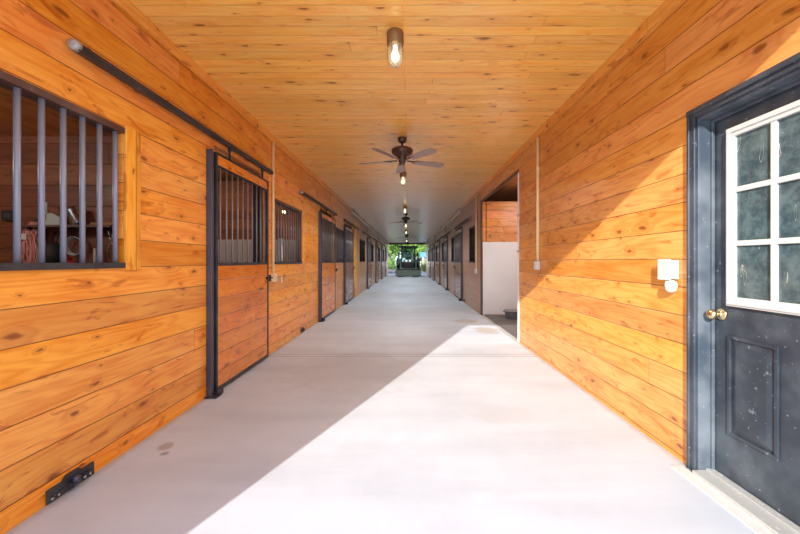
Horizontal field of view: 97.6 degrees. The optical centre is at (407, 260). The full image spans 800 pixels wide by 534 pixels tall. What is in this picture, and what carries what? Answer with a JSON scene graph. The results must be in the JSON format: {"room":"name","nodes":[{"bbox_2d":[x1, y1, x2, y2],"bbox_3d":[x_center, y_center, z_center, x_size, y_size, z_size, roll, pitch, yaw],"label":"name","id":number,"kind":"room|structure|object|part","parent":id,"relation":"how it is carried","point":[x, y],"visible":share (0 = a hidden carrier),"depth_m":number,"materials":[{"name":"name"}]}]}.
{"room":"farm building","nodes":[
{"label":"farm building","id":0,"kind":"room"},
{"bbox_2d":[0,136,111,262],"bbox_3d":[-3.697,-0.230,3.120,3.605,2.960,0.120,0,0,0],"label":"wall","id":1,"kind":"structure","parent":0,"point":[29,144],"depth_m":3.06,"materials":[{"name":"brown wood"}]},
{"bbox_2d":[1,210,12,220],"bbox_3d":[-3.463,-0.394,3.040,0.110,0.090,0.040,0,0,0],"label":"wall socket","id":2,"kind":"object","parent":1,"relation":"attached to","point":[6,215],"visible":0.77,"depth_m":3.02,"materials":[{"name":"black plastic"}]},
{"bbox_3d":[-3.463,-0.394,3.022,0.060,0.040,0.004,0,0,0],"label":"plate","id":3,"kind":"part","parent":2,"relation":"part of","materials":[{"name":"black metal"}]},
{"bbox_2d":[45,232,59,262],"bbox_3d":[-3.034,-0.113,3.000,0.130,0.282,0.127,0,0,0],"label":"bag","id":4,"kind":"object","parent":1,"relation":"hanging from","point":[52,250],"visible":0.66,"depth_m":2.96,"materials":[{"name":"black fabric"}]},
{"bbox_2d":[21,225,111,241],"bbox_3d":[-2.863,-0.235,2.975,0.800,0.130,0.170,0,0,0],"label":"wall shelf","id":5,"kind":"object","parent":1,"relation":"attached to","point":[69,227],"visible":0.37,"depth_m":2.92,"materials":[{"name":"brown paint"}]},
{"bbox_2d":[21,219,37,262],"bbox_3d":[-3.178,-0.146,2.951,0.151,0.438,0.155,0,0,42],"label":"rope","id":6,"kind":"object","parent":5,"relation":"hanging from","point":[25,237],"visible":0.76,"depth_m":2.93,"materials":[{"name":"pink fabric"}]},
{"bbox_2d":[45,202,59,224],"bbox_3d":[-3.008,-0.400,2.980,0.154,0.200,0.020,0,0,0],"label":"scoop","id":7,"kind":"object","parent":5,"relation":"on","point":[51,218],"visible":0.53,"depth_m":2.97,"materials":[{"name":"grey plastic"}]},
{"bbox_3d":[-3.074,-0.445,2.980,0.018,0.110,0.018,0,0,-23],"label":"handle","id":8,"kind":"part","parent":7,"relation":"part of","materials":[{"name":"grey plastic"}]},
{"bbox_2d":[67,206,88,224],"bbox_3d":[-2.822,-0.378,2.964,0.181,0.177,0.104,0,0,-11],"label":"tin can","id":9,"kind":"object","parent":5,"relation":"on","point":[73,216],"visible":0.55,"depth_m":2.93,"materials":[{"name":"metal"}]},
{"bbox_2d":[90,222,111,224],"bbox_3d":[-2.548,-0.311,2.970,0.210,0.022,0.100,0,0,0],"label":"wood offcut","id":10,"kind":"object","parent":5,"relation":"on","point":[91,223],"visible":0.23,"depth_m":2.92,"materials":[{"name":"wood"}]},
{"bbox_2d":[67,236,78,255],"bbox_3d":[-2.871,-0.129,3.020,0.166,0.166,0.080,0,0,0],"label":"coil","id":11,"kind":"object","parent":1,"relation":"hanging from","point":[69,252],"visible":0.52,"depth_m":3.02,"materials":[{"name":"grey plastic"}]},
{"bbox_2d":[67,256,75,262],"bbox_3d":[-2.900,-0.009,3.010,0.065,0.075,0.020,0,0,0],"label":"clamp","id":12,"kind":"object","parent":11,"relation":"hanging from","point":[68,261],"visible":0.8,"depth_m":3.00,"materials":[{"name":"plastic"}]},
{"bbox_2d":[93,248,96,262],"bbox_3d":[-2.683,-0.010,3.000,0.100,0.200,0.028,0,0,0],"label":"hammer","id":13,"kind":"object","parent":1,"relation":"hanging from","point":[94,249],"visible":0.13,"depth_m":2.99,"materials":[{"name":"wood"}]},
{"bbox_2d":[107,228,111,257],"bbox_3d":[-2.565,-0.166,3.022,0.058,0.272,0.059,0,0,-41],"label":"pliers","id":14,"kind":"object","parent":1,"relation":"hanging from","point":[108,231],"visible":0.48,"depth_m":3.01,"materials":[{"name":"black metal"}]},
{"bbox_2d":[0,87,111,135],"bbox_3d":[-3.697,-1.130,1.505,3.605,0.080,3.110,0,0,0],"label":"ceiling","id":15,"kind":"structure","parent":0,"point":[29,108],"depth_m":2.73,"materials":[{"name":"brown wood"}]},
{"bbox_2d":[0,0,387,533],"bbox_3d":[-1.873,-0.230,16.375,0.045,2.960,32.850,0,0,0],"label":"wall","id":16,"kind":"structure","parent":0,"point":[94,363],"depth_m":2.27,"materials":[{"name":"orange wood"}]},
{"bbox_2d":[0,70,125,270],"bbox_3d":[-1.883,-0.409,1.410,0.105,0.909,1.720,0,0,0],"label":"window","id":17,"kind":"structure","parent":16,"relation":"in","point":[19,87],"depth_m":1.88,"materials":[{"name":"brown paint"}]},
{"bbox_3d":[-1.885,-0.845,1.410,0.099,0.039,1.720,0,0,0],"label":"frame","id":18,"kind":"part","parent":17,"relation":"part of","materials":[{"name":"brown paint"}]},
{"bbox_3d":[-1.883,0.028,1.410,0.105,0.035,1.720,0,0,0],"label":"sill","id":19,"kind":"part","parent":17,"relation":"part of","materials":[{"name":"black metal"}]},
{"bbox_2d":[46,461,93,505],"bbox_3d":[-1.825,1.200,1.920,0.048,0.096,0.270,0,0,0],"label":"stay","id":20,"kind":"object","parent":16,"relation":"attached to","point":[76,476],"visible":1,"depth_m":1.90,"materials":[{"name":"black metal"}]},
{"bbox_2d":[124,126,140,269],"bbox_3d":[-1.841,-0.410,2.337,0.018,0.940,0.125,0,0,0],"label":"trim","id":21,"kind":"structure","parent":16,"relation":"attached to","point":[132,138],"depth_m":2.33,"materials":[{"name":"brown wood"}]},
{"bbox_2d":[67,38,273,177],"bbox_3d":[-1.813,-1.125,3.259,0.074,0.190,2.762,0,0,0],"label":"door track","id":22,"kind":"object","parent":16,"relation":"attached to","point":[75,45],"visible":1,"depth_m":2.44,"materials":[{"name":"black metal"}]},
{"bbox_2d":[204,149,272,398],"bbox_3d":[-1.788,0.110,3.845,0.121,2.280,1.350,0,0,0],"label":"door","id":23,"kind":"structure","parent":22,"relation":"hanging from","point":[237,293],"depth_m":3.61,"materials":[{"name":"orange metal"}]},
{"bbox_3d":[-1.825,0.110,3.225,0.049,2.280,0.040,0,0,0],"label":"post","id":24,"kind":"part","parent":23,"relation":"part of","materials":[{"name":"metal"}]},
{"bbox_3d":[-1.816,-0.962,3.901,0.024,0.091,1.167,0,0,0],"label":"panel","id":25,"kind":"part","parent":23,"relation":"part of","materials":[{"name":"brown wood"}]},
{"bbox_3d":[-1.816,0.620,3.901,0.024,1.150,1.167,0,0,0],"label":"panel","id":26,"kind":"part","parent":23,"relation":"part of","materials":[{"name":"orange wood"}]},
{"bbox_2d":[112,0,387,242],"bbox_3d":[-1.839,-1.667,16.400,0.022,0.085,32.800,0,0,0],"label":"trim","id":27,"kind":"structure","parent":16,"relation":"attached to","point":[126,6],"depth_m":3.11,"materials":[{"name":"brown wood"}]},
{"bbox_2d":[253,185,262,261],"bbox_3d":[-1.899,0.107,4.410,0.098,2.225,0.099,0,0,0],"label":"bars","id":28,"kind":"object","parent":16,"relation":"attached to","point":[254,186],"depth_m":4.36,"materials":[{"name":"black metal"}]},
{"bbox_2d":[271,142,276,281],"bbox_3d":[-1.823,-0.662,4.760,0.058,1.895,0.090,0,0,0],"label":"conduit","id":29,"kind":"object","parent":16,"relation":"attached to","point":[274,275],"visible":0.97,"depth_m":4.75,"materials":[{"name":"white plastic"}]},
{"bbox_2d":[275,199,302,263],"bbox_3d":[-1.883,-0.409,5.470,0.105,0.909,1.220,0,0,0],"label":"window","id":30,"kind":"structure","parent":16,"relation":"in","point":[297,212],"depth_m":5.46,"materials":[{"name":"brown paint"}]},
{"bbox_2d":[279,238,282,261],"bbox_3d":[-1.902,-0.165,5.222,0.069,0.348,0.092,0,0,0],"label":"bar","id":31,"kind":"object","parent":30,"relation":"on","point":[279,238],"visible":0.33,"depth_m":5.19,"materials":[{"name":"white metal"}]},
{"bbox_3d":[-1.883,0.028,5.470,0.105,0.035,1.220,0,0,0],"label":"sill","id":32,"kind":"part","parent":30,"relation":"part of","materials":[{"name":"black metal"}]},
{"bbox_2d":[302,210,303,263],"bbox_3d":[-1.842,-0.410,6.145,0.016,0.940,0.110,0,0,0],"label":"trim","id":33,"kind":"structure","parent":16,"relation":"attached to","point":[302,210],"depth_m":6.14,"materials":[{"name":"orange wood"}]},
{"bbox_2d":[300,190,336,215],"bbox_3d":[-1.813,-1.125,7.389,0.074,0.190,2.922,0,0,0],"label":"door track","id":34,"kind":"object","parent":16,"relation":"attached to","point":[301,191],"visible":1,"depth_m":6.96,"materials":[{"name":"black metal"}]},
{"bbox_2d":[318,211,337,321],"bbox_3d":[-1.788,0.110,7.940,0.121,2.280,1.520,0,0,0],"label":"door","id":35,"kind":"structure","parent":34,"relation":"hanging from","point":[327,271],"depth_m":7.75,"materials":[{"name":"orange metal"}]},
{"bbox_3d":[-1.825,0.110,7.235,0.049,2.280,0.040,0,0,0],"label":"post","id":36,"kind":"part","parent":35,"relation":"part of","materials":[{"name":"metal"}]},
{"bbox_3d":[-1.816,-0.962,7.995,0.024,0.091,1.337,0,0,0],"label":"panel","id":37,"kind":"part","parent":35,"relation":"part of","materials":[{"name":"orange wood"}]},
{"bbox_3d":[-1.816,0.620,7.995,0.024,1.150,1.337,0,0,0],"label":"panel","id":38,"kind":"part","parent":35,"relation":"part of","materials":[{"name":"orange wood"}]},
{"bbox_2d":[336,227,343,262],"bbox_3d":[-1.883,-0.409,9.550,0.105,0.909,1.140,0,0,0],"label":"window","id":39,"kind":"structure","parent":16,"relation":"in","point":[338,230],"depth_m":9.49,"materials":[{"name":"black metal"}]},
{"bbox_2d":[344,219,359,229],"bbox_3d":[-1.813,-1.125,11.439,0.074,0.190,2.922,0,0,0],"label":"door track","id":40,"kind":"object","parent":16,"relation":"attached to","point":[345,220],"visible":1,"depth_m":11.26,"materials":[{"name":"black metal"}]},
{"bbox_2d":[343,225,354,304],"bbox_3d":[-1.788,0.110,10.775,0.121,2.280,1.550,0,0,0],"label":"door","id":41,"kind":"structure","parent":40,"relation":"hanging from","point":[349,267],"depth_m":10.66,"materials":[{"name":"black metal"}]},
{"bbox_3d":[-1.825,0.110,10.055,0.049,2.280,0.040,0,0,0],"label":"post","id":42,"kind":"part","parent":41,"relation":"part of","materials":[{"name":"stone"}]},
{"bbox_3d":[-1.816,0.620,10.831,0.024,1.150,1.367,0,0,0],"label":"panel","id":43,"kind":"part","parent":41,"relation":"part of","materials":[{"name":"brown wood"}]},
{"bbox_2d":[354,221,359,296],"bbox_3d":[-1.835,-0.060,12.575,0.030,2.620,1.150,0,0,0],"label":"trim","id":44,"kind":"structure","parent":16,"relation":"attached to","point":[356,232],"depth_m":12.37,"materials":[{"name":"orange wood"}]},
{"bbox_2d":[360,239,365,261],"bbox_3d":[-1.883,-0.409,14.200,0.105,0.909,1.800,0,0,0],"label":"window","id":45,"kind":"structure","parent":16,"relation":"in","point":[362,242],"depth_m":14.35,"materials":[{"name":"black metal"}]},
{"bbox_2d":[371,244,373,261],"bbox_3d":[-1.883,-0.409,18.125,0.105,0.909,1.350,0,0,0],"label":"window","id":46,"kind":"structure","parent":16,"relation":"in","point":[372,245],"depth_m":18.37,"materials":[{"name":"black metal"}]},
{"bbox_3d":[-1.813,-1.125,15.739,0.074,0.190,3.122,0,0,0],"label":"door track","id":47,"kind":"object","parent":16,"relation":"attached to","visible":0},
{"bbox_2d":[367,238,372,288],"bbox_3d":[-1.788,0.110,16.415,0.121,2.280,1.570,0,0,0],"label":"door","id":48,"kind":"structure","parent":47,"relation":"hanging from","point":[369,265],"depth_m":16.06,"materials":[{"name":"black metal"}]},
{"bbox_3d":[-1.825,0.110,15.685,0.049,2.280,0.040,0,0,0],"label":"post","id":49,"kind":"part","parent":48,"relation":"part of","materials":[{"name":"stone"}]},
{"bbox_3d":[-1.816,0.620,16.471,0.024,1.150,1.387,0,0,0],"label":"panel","id":50,"kind":"part","parent":48,"relation":"part of","materials":[{"name":"brown wood"}]},
{"bbox_3d":[-1.813,-1.125,19.939,0.074,0.190,3.122,0,0,0],"label":"door track","id":51,"kind":"object","parent":16,"relation":"attached to","visible":0},
{"bbox_2d":[375,243,379,282],"bbox_3d":[-1.788,0.110,20.590,0.121,2.280,1.620,0,0,0],"label":"door","id":52,"kind":"structure","parent":51,"relation":"hanging from","point":[377,264],"depth_m":20.09,"materials":[{"name":"black metal"}]},
{"bbox_3d":[-1.825,0.110,19.835,0.049,2.280,0.040,0,0,0],"label":"post","id":53,"kind":"part","parent":52,"relation":"part of","materials":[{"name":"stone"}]},
{"bbox_3d":[-1.816,0.620,20.645,0.024,1.150,1.437,0,0,0],"label":"panel","id":54,"kind":"part","parent":52,"relation":"part of","materials":[{"name":"brown wood"}]},
{"bbox_3d":[-1.815,0.100,20.650,0.034,2.260,1.500,0,0,0],"label":"frame","id":55,"kind":"part","parent":52,"relation":"part of","materials":[{"name":"black metal"}]},
{"bbox_3d":[-1.813,-1.125,24.089,0.074,0.190,3.022,0,0,0],"label":"door track","id":56,"kind":"object","parent":16,"relation":"attached to","visible":0},
{"bbox_2d":[381,246,383,278],"bbox_3d":[-1.788,0.110,24.740,0.121,2.280,1.520,0,0,0],"label":"door","id":57,"kind":"structure","parent":56,"relation":"hanging from","point":[382,263],"depth_m":24.36,"materials":[{"name":"black metal"}]},
{"bbox_3d":[-1.825,0.110,24.035,0.049,2.280,0.040,0,0,0],"label":"post","id":58,"kind":"part","parent":57,"relation":"part of","materials":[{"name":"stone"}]},
{"bbox_3d":[-1.813,-1.125,28.189,0.074,0.190,3.022,0,0,0],"label":"door track","id":59,"kind":"object","parent":16,"relation":"attached to","visible":0},
{"bbox_2d":[385,248,387,276],"bbox_3d":[-1.788,0.110,28.840,0.121,2.280,1.520,0,0,0],"label":"door","id":60,"kind":"structure","parent":59,"relation":"hanging from","point":[386,263],"depth_m":28.12,"materials":[{"name":"black metal"}]},
{"bbox_2d":[218,181,294,239],"bbox_3d":[-3.697,-0.200,7.240,3.585,2.900,0.080,0,0,0],"label":"wall","id":61,"kind":"structure","parent":0,"point":[223,183],"depth_m":7.20,"materials":[{"name":"brown wood"}]},
{"bbox_2d":[218,240,294,262],"bbox_3d":[-3.697,0.395,7.194,3.525,1.670,0.012,0,0,0],"label":"panel","id":62,"kind":"object","parent":61,"relation":"attached to","point":[223,242],"visible":0.07,"depth_m":7.19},
{"bbox_2d":[322,221,349,261],"bbox_3d":[-3.697,-0.050,11.990,3.585,2.600,0.080,0,0,0],"label":"wall","id":63,"kind":"structure","parent":0,"point":[327,222],"depth_m":11.95,"materials":[{"name":"brown wood"}]},
{"bbox_2d":[5,274,756,533],"bbox_3d":[-0.070,1.369,16.375,11.160,0.262,32.850,0,0,0],"label":"floor","id":64,"kind":"structure","parent":0,"point":[407,409],"depth_m":2.28,"materials":[{"name":"concrete"}]},
{"bbox_2d":[395,246,420,276],"bbox_3d":[0.020,-0.010,28.992,2.000,2.520,3.396,0,0,0],"label":"tractor","id":65,"kind":"object","parent":64,"relation":"on","point":[408,267],"visible":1,"depth_m":28.17,"materials":[{"name":"green metal"}]},
{"bbox_2d":[403,262,412,268],"bbox_3d":[0.020,0.370,28.184,0.800,0.520,0.029,0,0,0],"label":"grille","id":66,"kind":"object","parent":65,"relation":"attached to","point":[406,265],"depth_m":28.17,"materials":[{"name":"black metal"}]},
{"bbox_3d":[0.020,-0.409,29.925,1.200,1.421,1.230,0,0,0],"label":"cab frame","id":67,"kind":"part","parent":65,"relation":"part of","materials":[{"name":"black metal"}]},
{"bbox_2d":[502,309,517,318],"bbox_3d":[2.269,1.153,7.600,0.368,0.170,0.368,0,0,45],"label":"pan","id":68,"kind":"object","parent":64,"relation":"on","point":[509,313],"visible":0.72,"depth_m":7.47,"materials":[{"name":"grey metal"}]},
{"bbox_2d":[129,0,664,242],"bbox_3d":[-0.070,-1.770,16.375,10.860,0.120,32.850,0,0,0],"label":"ceiling","id":69,"kind":"structure","parent":0,"point":[482,77],"depth_m":3.24,"materials":[{"name":"brown wood"}]},
{"bbox_2d":[351,209,388,243],"bbox_3d":[-1.770,-1.478,21.700,0.050,0.455,21.400,0,0,0],"label":"pipe","id":70,"kind":"object","parent":69,"relation":"attached to","point":[371,228],"visible":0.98,"depth_m":15.19,"materials":[{"name":"white plastic"}]},
{"bbox_2d":[387,27,403,68],"bbox_3d":[-0.095,-1.577,2.620,0.125,0.266,0.124,0,0,0],"label":"light","id":71,"kind":"object","parent":69,"relation":"attached to","point":[395,35],"visible":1,"depth_m":2.59,"materials":[{"name":"brown metal"}]},
{"bbox_3d":[-0.095,-1.552,2.620,0.065,0.116,0.065,0,0,0],"label":"bulb","id":72,"kind":"part","parent":71,"relation":"part of","materials":[{"name":"white glass"}]},
{"bbox_2d":[359,137,443,172],"bbox_3d":[-0.092,-1.528,4.912,1.233,0.364,1.204,0,0,0],"label":"ceiling fan","id":73,"kind":"object","parent":69,"relation":"hanging from","point":[400,153],"visible":1,"depth_m":4.81,"materials":[{"name":"brown metal"}]},
{"bbox_3d":[-0.483,-1.391,4.970,0.460,0.007,0.136,0,12,14],"label":"blade","id":74,"kind":"part","parent":73,"relation":"part of","materials":[{"name":"brown wood"}]},
{"bbox_3d":[-0.299,-1.391,4.518,0.136,0.007,0.460,14,7,31],"label":"blade","id":75,"kind":"part","parent":73,"relation":"part of","materials":[{"name":"brown wood"}]},
{"bbox_3d":[-0.110,-1.391,5.284,0.136,0.007,0.460,-12,1,-4],"label":"blade","id":76,"kind":"part","parent":73,"relation":"part of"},
{"bbox_3d":[-0.080,-1.466,4.870,0.304,0.239,0.302,0,0,0],"label":"motor","id":77,"kind":"part","parent":73,"relation":"part of","materials":[{"name":"brown metal"}]},
{"bbox_3d":[0.187,-1.391,4.553,0.136,0.007,0.460,16,-10,-39],"label":"blade","id":78,"kind":"part","parent":73,"relation":"part of","materials":[{"name":"brown wood"}]},
{"bbox_3d":[0.304,-1.391,5.026,0.460,0.007,0.136,0,-12,-22],"label":"blade","id":79,"kind":"part","parent":73,"relation":"part of","materials":[{"name":"brown wood"}]},
{"bbox_2d":[400,172,405,185],"bbox_3d":[-0.095,-1.577,6.750,0.125,0.266,0.124,0,0,0],"label":"light","id":80,"kind":"object","parent":69,"relation":"attached to","point":[403,174],"visible":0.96,"depth_m":6.70,"materials":[{"name":"white glass"}]},
{"bbox_2d":[403,0,407,227],"bbox_3d":[-0.024,-1.707,16.325,0.013,0.007,32.550,0,0,0],"label":"wire","id":81,"kind":"object","parent":69,"relation":"attached to","point":[403,0],"visible":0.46,"depth_m":3.28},
{"bbox_2d":[390,213,421,224],"bbox_3d":[-0.092,-1.528,12.642,1.233,0.364,1.204,0,0,0],"label":"ceiling fan","id":82,"kind":"object","parent":69,"relation":"hanging from","point":[405,218],"visible":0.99,"depth_m":12.55,"materials":[{"name":"brown metal"}]},
{"bbox_3d":[-0.080,-1.466,12.600,0.304,0.239,0.302,0,0,0],"label":"motor","id":83,"kind":"part","parent":82,"relation":"part of","materials":[{"name":"brown metal"}]},
{"bbox_2d":[426,209,460,243],"bbox_3d":[1.630,-1.478,21.700,0.050,0.455,21.400,0,0,0],"label":"pipe","id":84,"kind":"object","parent":69,"relation":"attached to","point":[458,211],"visible":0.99,"depth_m":15.14,"materials":[{"name":"white plastic"}]},
{"bbox_2d":[388,243,425,244],"bbox_3d":[-0.070,-0.400,32.875,11.160,3.300,0.150,0,0,0],"label":"wall","id":85,"kind":"structure","parent":0,"point":[389,243],"depth_m":32.80,"materials":[{"name":"brown paint"}]},
{"bbox_2d":[458,227,474,260],"bbox_3d":[3.558,-0.050,13.940,3.585,2.600,0.080,0,0,0],"label":"wall","id":86,"kind":"structure","parent":0,"point":[473,230],"depth_m":13.90,"materials":[{"name":"brown wood"}]},
{"bbox_2d":[483,202,517,314],"bbox_3d":[3.536,-0.060,8.120,3.628,2.620,0.080,0,0,0],"label":"wall","id":87,"kind":"structure","parent":0,"point":[504,220],"depth_m":8.08,"materials":[{"name":"orange wood"}]},
{"bbox_2d":[483,242,517,313],"bbox_3d":[3.517,0.395,8.074,3.586,1.670,0.012,0,0,0],"label":"panel","id":88,"kind":"object","parent":87,"relation":"attached to","point":[500,259],"visible":0.36,"depth_m":8.07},
{"bbox_2d":[486,201,517,241],"bbox_3d":[3.510,-0.905,8.062,3.400,0.930,0.035,0,0,0],"label":"trim","id":89,"kind":"structure","parent":87,"relation":"attached to","point":[489,204],"depth_m":8.06,"materials":[{"name":"orange wood"}]},
{"bbox_2d":[426,0,799,464],"bbox_3d":[1.732,-0.230,16.375,0.045,2.960,32.850,0,0,0],"label":"wall","id":90,"kind":"structure","parent":0,"point":[596,309],"depth_m":2.68,"materials":[{"name":"orange wood"}]},
{"bbox_2d":[451,237,453,261],"bbox_3d":[1.742,-0.434,13.400,0.105,0.959,0.800,0,0,0],"label":"window","id":91,"kind":"structure","parent":90,"relation":"in","point":[452,238],"depth_m":13.59,"materials":[{"name":"black metal"}]},
{"bbox_2d":[454,216,470,228],"bbox_3d":[1.673,-1.125,10.964,0.074,0.190,3.072,0,0,0],"label":"door track","id":92,"kind":"object","parent":90,"relation":"attached to","point":[468,218],"visible":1,"depth_m":10.47,"materials":[{"name":"black metal"}]},
{"bbox_2d":[454,228,462,300],"bbox_3d":[1.649,0.110,11.665,0.121,2.280,1.570,0,0,0],"label":"door","id":93,"kind":"structure","parent":92,"relation":"hanging from","point":[458,267],"depth_m":11.44,"materials":[{"name":"black metal"}]},
{"bbox_3d":[1.676,0.620,11.720,0.024,1.150,1.387,0,0,0],"label":"panel","id":94,"kind":"part","parent":93,"relation":"part of","materials":[{"name":"brown wood"}]},
{"bbox_3d":[1.685,0.110,10.935,0.049,2.280,0.040,0,0,0],"label":"post","id":95,"kind":"part","parent":93,"relation":"part of","materials":[{"name":"metal"}]},
{"bbox_2d":[468,225,474,262],"bbox_3d":[1.742,-0.434,9.365,0.105,0.959,0.830,0,0,0],"label":"window","id":96,"kind":"structure","parent":90,"relation":"in","point":[472,227],"depth_m":9.77,"materials":[{"name":"black metal"}]},
{"bbox_2d":[474,196,476,273],"bbox_3d":[1.683,-0.647,8.680,0.058,1.925,0.090,0,0,0],"label":"conduit","id":97,"kind":"object","parent":90,"relation":"attached to","point":[475,270],"visible":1,"depth_m":8.66,"materials":[{"name":"white plastic"}]},
{"bbox_2d":[480,169,518,314],"bbox_3d":[1.708,-0.080,6.805,0.026,2.660,2.830,0,0,0],"label":"trim","id":98,"kind":"structure","parent":90,"relation":"attached to","point":[513,175],"depth_m":8.06,"materials":[{"name":"brown paint"}]},
{"bbox_2d":[518,171,518,341],"bbox_3d":[1.730,-0.070,5.405,0.070,2.640,0.030,0,0,0],"label":"trim","id":99,"kind":"structure","parent":90,"relation":"attached to","point":[518,171],"depth_m":5.39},
{"bbox_2d":[534,137,539,269],"bbox_3d":[1.683,-0.748,4.570,0.058,1.725,0.090,0,0,0],"label":"conduit","id":100,"kind":"object","parent":90,"relation":"attached to","point":[537,262],"visible":1,"depth_m":4.55,"materials":[{"name":"white plastic"}]},
{"bbox_2d":[426,0,681,242],"bbox_3d":[1.699,-1.667,16.400,0.022,0.085,32.800,0,0,0],"label":"trim","id":101,"kind":"structure","parent":90,"relation":"attached to","point":[666,6],"depth_m":3.12,"materials":[{"name":"brown wood"}]},
{"bbox_2d":[658,259,678,292],"bbox_3d":[1.673,0.094,2.248,0.074,0.212,0.117,0,0,0],"label":"outlet box","id":102,"kind":"object","parent":90,"relation":"attached to","point":[668,269],"visible":1,"depth_m":2.21,"materials":[{"name":"white plastic"}]},
{"bbox_2d":[671,52,799,533],"bbox_3d":[1.725,0.175,1.595,0.250,2.150,1.069,0,0,0],"label":"door","id":103,"kind":"structure","parent":90,"relation":"in","point":[743,143],"depth_m":1.83,"materials":[{"name":"black paint"}]},
{"bbox_3d":[1.758,0.305,2.005,0.077,0.067,0.068,0,0,0],"label":"knob","id":104,"kind":"part","parent":103,"relation":"part of","materials":[{"name":"gold metal"}]},
{"bbox_3d":[1.795,0.693,1.830,0.010,0.555,0.270,0,0,0],"label":"raised panel","id":105,"kind":"part","parent":103,"relation":"part of","materials":[{"name":"black paint"}]},
{"bbox_3d":[1.673,-1.125,18.589,0.074,0.190,3.022,0,0,0],"label":"door track","id":106,"kind":"object","parent":90,"relation":"attached to","visible":0},
{"bbox_2d":[436,242,439,284],"bbox_3d":[1.649,0.110,19.240,0.121,2.280,1.520,0,0,0],"label":"door","id":107,"kind":"structure","parent":106,"relation":"hanging from","point":[438,243],"depth_m":19.09,"materials":[{"name":"black metal"}]},
{"bbox_3d":[1.676,0.620,19.296,0.024,1.150,1.337,0,0,0],"label":"panel","id":108,"kind":"part","parent":107,"relation":"part of","materials":[{"name":"brown wood"}]},
{"bbox_3d":[1.685,0.110,18.535,0.049,2.280,0.040,0,0,0],"label":"post","id":109,"kind":"part","parent":107,"relation":"part of","materials":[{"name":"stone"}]},
{"bbox_3d":[1.673,-1.125,22.289,0.074,0.190,3.022,0,0,0],"label":"door track","id":110,"kind":"object","parent":90,"relation":"attached to","visible":0},
{"bbox_2d":[432,245,434,280],"bbox_3d":[1.649,0.110,22.940,0.121,2.280,1.520,0,0,0],"label":"door","id":111,"kind":"structure","parent":110,"relation":"hanging from","point":[433,246],"depth_m":22.84,"materials":[{"name":"black metal"}]},
{"bbox_3d":[1.675,0.100,23.000,0.034,2.260,1.400,0,0,0],"label":"frame","id":112,"kind":"part","parent":111,"relation":"part of","materials":[{"name":"black metal"}]},
{"bbox_3d":[1.685,0.110,22.235,0.049,2.280,0.040,0,0,0],"label":"post","id":113,"kind":"part","parent":111,"relation":"part of","materials":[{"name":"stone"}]},
{"bbox_3d":[1.673,-1.125,26.589,0.074,0.190,3.022,0,0,0],"label":"door track","id":114,"kind":"object","parent":90,"relation":"attached to","visible":0},
{"bbox_2d":[428,247,430,277],"bbox_3d":[1.649,0.110,27.240,0.121,2.280,1.520,0,0,0],"label":"door","id":115,"kind":"structure","parent":114,"relation":"hanging from","point":[429,263],"depth_m":26.52,"materials":[{"name":"black metal"}]},
{"bbox_3d":[1.685,0.110,26.535,0.049,2.280,0.040,0,0,0],"label":"post","id":116,"kind":"part","parent":115,"relation":"part of","materials":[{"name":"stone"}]},
{"bbox_3d":[1.673,-1.125,15.039,0.074,0.190,2.922,0,0,0],"label":"door track","id":117,"kind":"object","parent":90,"relation":"attached to","visible":0},
{"bbox_2d":[442,237,447,289],"bbox_3d":[1.649,0.110,15.640,0.121,2.280,1.520,0,0,0],"label":"door","id":118,"kind":"structure","parent":117,"relation":"hanging from","point":[445,240],"depth_m":15.53,"materials":[{"name":"black metal"}]},
{"bbox_3d":[1.675,0.100,15.700,0.034,2.260,1.400,0,0,0],"label":"frame","id":119,"kind":"part","parent":118,"relation":"part of","materials":[{"name":"black metal"}]},
{"bbox_3d":[1.676,0.620,15.695,0.024,1.150,1.337,0,0,0],"label":"panel","id":120,"kind":"part","parent":118,"relation":"part of","materials":[{"name":"brown wood"}]},
{"bbox_3d":[1.685,0.110,14.935,0.049,2.280,0.040,0,0,0],"label":"post","id":121,"kind":"part","parent":118,"relation":"part of","materials":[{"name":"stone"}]},
{"label":"outside","id":122,"kind":"structure","parent":0,"visible":0},
{"bbox_3d":[0.000,1.465,61.475,80.000,0.370,57.050,0,0,0],"label":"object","id":123,"kind":"structure","parent":122,"visible":0},
{"bbox_2d":[388,258,396,269],"bbox_3d":[-2.237,0.449,41.611,2.044,1.764,2.263,0,0,-31],"label":"leafy shrub","id":124,"kind":"object","parent":123,"relation":"on","point":[391,261],"visible":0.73,"depth_m":40.98,"materials":[{"name":"green plant"}]},
{"bbox_2d":[388,245,400,257],"bbox_3d":[-2.931,-2.632,54.969,5.116,7.833,5.033,0,0,11],"label":"leafy tree","id":125,"kind":"object","parent":123,"relation":"on","point":[393,250],"visible":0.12,"depth_m":54.38,"materials":[{"name":"green plant"}]},
{"bbox_2d":[397,245,424,260],"bbox_3d":[1.196,-5.514,70.126,11.214,13.597,13.530,0,0,19],"label":"leafy tree","id":126,"kind":"object","parent":123,"relation":"on","point":[405,252],"visible":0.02,"depth_m":67.58,"materials":[{"name":"green plant"}]},
{"bbox_2d":[402,245,425,260],"bbox_3d":[0.427,-1.944,49.578,4.438,6.457,3.293,0,0,35],"label":"leafy tree","id":127,"kind":"object","parent":123,"relation":"on","point":[420,248],"visible":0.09,"depth_m":48.94,"materials":[{"name":"green plant"}]},
{"bbox_2d":[419,252,425,270],"bbox_3d":[3.400,0.070,44.500,3.800,2.420,2.400,0,0,0],"label":"shed","id":128,"kind":"object","parent":123,"relation":"on","point":[422,254],"visible":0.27,"depth_m":43.79,"materials":[{"name":"metal"}]},
{"bbox_2d":[420,259,425,271],"bbox_3d":[2.126,0.506,39.357,1.559,1.619,1.707,0,0,3],"label":"leafy shrub","id":129,"kind":"object","parent":123,"relation":"on","point":[423,267],"visible":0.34,"depth_m":39.02,"materials":[{"name":"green plant"}]}
]}

